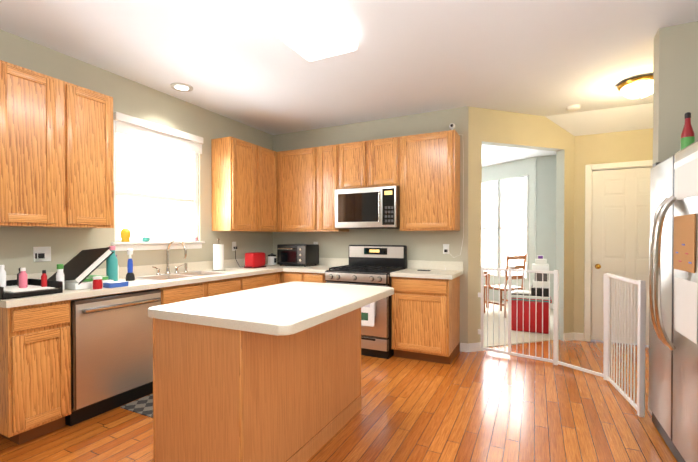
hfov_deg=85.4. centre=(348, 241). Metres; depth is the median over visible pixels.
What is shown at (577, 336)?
baseboard
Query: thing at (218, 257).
paper towel
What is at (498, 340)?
floor
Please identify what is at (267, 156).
upper cabinet
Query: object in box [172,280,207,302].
base cabinet
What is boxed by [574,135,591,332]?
wall
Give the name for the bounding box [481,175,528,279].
dining room window
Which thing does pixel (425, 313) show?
base cabinet
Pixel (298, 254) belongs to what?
toaster oven
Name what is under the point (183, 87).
recessed light
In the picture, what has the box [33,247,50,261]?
electrical outlet
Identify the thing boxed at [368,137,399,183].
upper cabinet
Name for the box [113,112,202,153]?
blind
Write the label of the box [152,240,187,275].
faucet
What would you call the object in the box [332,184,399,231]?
microwave
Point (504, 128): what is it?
wall
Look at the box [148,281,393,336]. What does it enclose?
island countertop
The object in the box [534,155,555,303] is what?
wall
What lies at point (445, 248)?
electrical outlet
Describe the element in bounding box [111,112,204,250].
kitchen window
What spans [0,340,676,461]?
floor
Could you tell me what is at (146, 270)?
backsplash
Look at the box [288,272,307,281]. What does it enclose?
base cabinet
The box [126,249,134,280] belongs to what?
brush
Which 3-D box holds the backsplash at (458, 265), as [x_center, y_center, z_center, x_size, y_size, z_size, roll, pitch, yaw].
[0.103,0.275,4.861,2.650,0.099,0.018,0,1,26]
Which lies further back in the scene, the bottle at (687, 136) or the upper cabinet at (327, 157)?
the upper cabinet at (327, 157)
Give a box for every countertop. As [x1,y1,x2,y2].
[0,264,299,307]
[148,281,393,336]
[284,264,347,271]
[390,268,462,279]
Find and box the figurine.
[120,228,130,241]
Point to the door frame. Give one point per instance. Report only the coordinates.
(589, 168)
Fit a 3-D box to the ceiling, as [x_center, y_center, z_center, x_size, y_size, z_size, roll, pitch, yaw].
[0.916,-1.462,3.930,5.200,0.299,12.120,0,1,26]
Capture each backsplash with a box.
[6,257,267,279]
[276,256,462,271]
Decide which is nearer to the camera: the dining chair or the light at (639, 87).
the light at (639, 87)
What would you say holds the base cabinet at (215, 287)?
on the floor at (484, 406)
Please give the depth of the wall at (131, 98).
3.51 m
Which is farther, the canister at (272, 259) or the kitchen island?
the canister at (272, 259)
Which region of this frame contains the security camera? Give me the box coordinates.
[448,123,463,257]
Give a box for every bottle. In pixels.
[106,246,117,280]
[681,112,694,149]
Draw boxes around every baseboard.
[460,303,651,414]
[468,332,573,351]
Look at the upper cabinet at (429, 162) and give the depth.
4.15 m
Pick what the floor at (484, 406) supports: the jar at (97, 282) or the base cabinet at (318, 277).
the base cabinet at (318, 277)
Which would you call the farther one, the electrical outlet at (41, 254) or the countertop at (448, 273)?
the countertop at (448, 273)
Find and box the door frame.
[584,160,652,341]
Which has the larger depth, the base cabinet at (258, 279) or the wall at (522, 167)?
the wall at (522, 167)
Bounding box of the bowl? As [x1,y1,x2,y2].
[142,237,150,241]
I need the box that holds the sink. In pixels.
[124,272,223,279]
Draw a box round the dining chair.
[484,254,525,317]
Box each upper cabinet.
[0,60,63,227]
[64,81,113,227]
[211,136,259,231]
[260,146,275,231]
[284,147,315,231]
[316,144,347,231]
[340,141,367,187]
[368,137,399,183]
[396,130,459,230]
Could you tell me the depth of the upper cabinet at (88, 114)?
2.91 m
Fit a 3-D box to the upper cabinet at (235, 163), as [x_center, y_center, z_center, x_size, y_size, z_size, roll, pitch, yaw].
[-1.374,-0.657,4.538,0.318,1.070,0.421,0,1,26]
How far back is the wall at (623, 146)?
4.55 m
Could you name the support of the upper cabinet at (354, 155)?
attached to the wall at (421, 245)
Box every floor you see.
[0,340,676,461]
[484,299,553,347]
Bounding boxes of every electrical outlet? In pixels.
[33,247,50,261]
[232,242,236,250]
[443,244,448,253]
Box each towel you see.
[212,239,225,271]
[361,302,375,326]
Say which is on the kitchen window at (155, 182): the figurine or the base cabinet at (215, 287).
the figurine
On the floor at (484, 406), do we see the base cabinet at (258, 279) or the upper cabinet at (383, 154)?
the base cabinet at (258, 279)
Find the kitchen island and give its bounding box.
[150,309,361,461]
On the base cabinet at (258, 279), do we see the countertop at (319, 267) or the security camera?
the countertop at (319, 267)
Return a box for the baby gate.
[478,266,645,416]
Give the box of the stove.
[325,245,406,358]
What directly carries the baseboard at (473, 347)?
attached to the wall at (504, 128)
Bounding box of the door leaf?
[591,167,651,345]
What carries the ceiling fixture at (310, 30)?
attached to the ceiling
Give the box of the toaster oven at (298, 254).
[277,244,318,266]
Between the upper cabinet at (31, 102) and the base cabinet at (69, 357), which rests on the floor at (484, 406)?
the base cabinet at (69, 357)
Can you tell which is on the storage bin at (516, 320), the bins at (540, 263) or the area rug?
the bins at (540, 263)
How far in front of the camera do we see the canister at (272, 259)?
5.13 m
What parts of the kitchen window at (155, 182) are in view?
glass, sill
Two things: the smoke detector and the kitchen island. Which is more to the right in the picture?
the smoke detector
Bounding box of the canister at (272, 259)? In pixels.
[268,253,276,264]
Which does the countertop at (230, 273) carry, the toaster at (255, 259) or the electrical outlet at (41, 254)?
the toaster at (255, 259)
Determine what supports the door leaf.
in the wall at (623, 146)
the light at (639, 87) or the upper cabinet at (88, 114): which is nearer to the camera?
the upper cabinet at (88, 114)
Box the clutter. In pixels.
[0,247,113,299]
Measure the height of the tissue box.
0.036 m
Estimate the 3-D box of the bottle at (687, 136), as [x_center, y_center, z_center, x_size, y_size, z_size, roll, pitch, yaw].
[2.020,-0.636,2.256,0.063,0.259,0.063,0,1,26]
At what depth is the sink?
3.74 m
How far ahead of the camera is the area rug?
2.87 m
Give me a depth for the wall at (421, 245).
4.61 m
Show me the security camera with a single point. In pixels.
(451, 126)
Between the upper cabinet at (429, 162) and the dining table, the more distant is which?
the dining table
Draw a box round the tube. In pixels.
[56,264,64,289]
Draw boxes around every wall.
[0,29,271,274]
[272,107,467,343]
[468,106,574,343]
[482,157,536,302]
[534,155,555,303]
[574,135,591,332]
[592,129,647,163]
[648,21,697,163]
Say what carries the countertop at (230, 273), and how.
on the base cabinet at (69, 357)
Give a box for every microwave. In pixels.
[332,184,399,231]
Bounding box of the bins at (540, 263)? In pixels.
[511,255,548,299]
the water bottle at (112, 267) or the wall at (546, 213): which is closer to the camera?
the water bottle at (112, 267)
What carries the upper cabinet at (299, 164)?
attached to the wall at (421, 245)
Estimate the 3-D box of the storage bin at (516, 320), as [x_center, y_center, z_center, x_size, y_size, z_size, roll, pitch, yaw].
[2.519,1.001,5.259,0.520,0.457,0.400,0,1,26]
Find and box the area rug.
[120,394,152,417]
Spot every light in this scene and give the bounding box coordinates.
[170,82,192,91]
[617,75,652,98]
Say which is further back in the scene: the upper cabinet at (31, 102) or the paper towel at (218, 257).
the paper towel at (218, 257)
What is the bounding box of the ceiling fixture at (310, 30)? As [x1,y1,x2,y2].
[231,0,357,60]
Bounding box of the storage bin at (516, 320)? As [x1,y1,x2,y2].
[511,295,551,333]
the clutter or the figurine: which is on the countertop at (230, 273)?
the clutter
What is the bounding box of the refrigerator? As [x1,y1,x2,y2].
[649,140,697,461]
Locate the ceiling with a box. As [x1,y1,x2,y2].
[0,0,697,166]
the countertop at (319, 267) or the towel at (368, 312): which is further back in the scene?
the countertop at (319, 267)
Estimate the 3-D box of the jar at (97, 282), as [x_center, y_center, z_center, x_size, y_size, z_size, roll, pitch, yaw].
[-1.815,0.299,2.730,0.060,0.089,0.060,0,1,26]
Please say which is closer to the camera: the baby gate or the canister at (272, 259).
the baby gate
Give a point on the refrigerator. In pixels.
(673, 327)
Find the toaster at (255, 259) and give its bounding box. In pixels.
[244,252,265,267]
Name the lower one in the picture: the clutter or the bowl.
the clutter
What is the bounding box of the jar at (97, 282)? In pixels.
[93,276,102,288]
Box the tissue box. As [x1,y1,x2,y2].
[103,281,128,287]
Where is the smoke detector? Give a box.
[567,105,579,111]
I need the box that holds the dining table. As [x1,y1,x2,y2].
[484,267,493,307]
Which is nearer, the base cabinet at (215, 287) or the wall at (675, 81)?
the wall at (675, 81)
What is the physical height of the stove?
1.198 m
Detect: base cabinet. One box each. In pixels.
[0,300,75,444]
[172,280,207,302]
[208,276,243,296]
[244,272,287,289]
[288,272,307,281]
[308,272,326,282]
[390,276,459,364]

